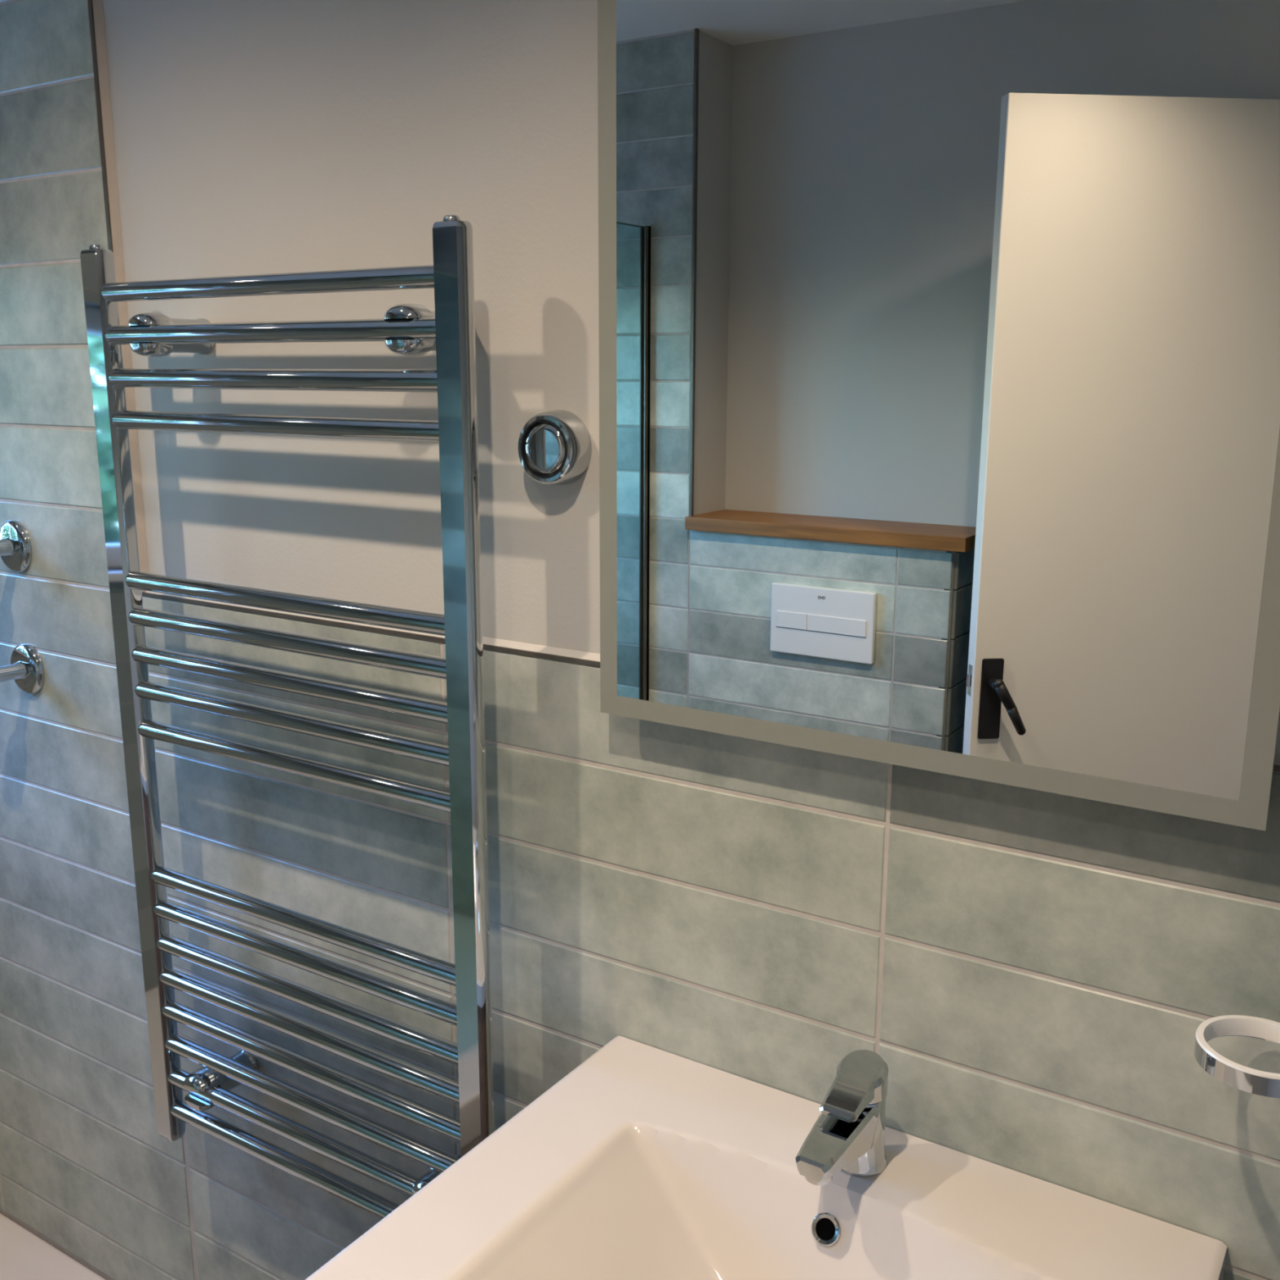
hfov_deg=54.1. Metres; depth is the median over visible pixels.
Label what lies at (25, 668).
shower valve
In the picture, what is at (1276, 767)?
trim
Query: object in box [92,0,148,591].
trim
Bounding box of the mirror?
[597,0,1279,831]
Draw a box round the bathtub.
[0,1213,106,1279]
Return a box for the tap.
[795,1049,888,1185]
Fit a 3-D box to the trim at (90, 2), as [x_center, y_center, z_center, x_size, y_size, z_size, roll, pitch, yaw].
[-0.651,-0.550,1.533,0.006,1.004,0.010,8,14,32]
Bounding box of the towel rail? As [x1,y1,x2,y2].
[80,215,494,1219]
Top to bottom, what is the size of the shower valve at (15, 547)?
0.074 m
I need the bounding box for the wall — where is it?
[0,0,1279,1279]
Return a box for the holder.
[1194,1014,1279,1097]
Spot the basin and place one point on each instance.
(642, 1162)
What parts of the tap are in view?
spout, lever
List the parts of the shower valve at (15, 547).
stem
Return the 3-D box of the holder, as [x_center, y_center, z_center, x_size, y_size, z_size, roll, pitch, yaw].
[0.463,0.302,0.913,0.106,0.048,0.104,8,14,32]
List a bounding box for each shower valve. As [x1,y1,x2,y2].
[0,520,31,572]
[0,643,44,693]
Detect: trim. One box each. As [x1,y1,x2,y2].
[87,0,113,252]
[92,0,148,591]
[142,591,1279,772]
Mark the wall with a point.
(1034, 975)
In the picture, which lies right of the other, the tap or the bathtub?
the tap
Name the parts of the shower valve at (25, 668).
stem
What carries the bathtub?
on the floor
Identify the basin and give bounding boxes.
[305,1035,1226,1279]
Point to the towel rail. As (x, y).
(405, 329)

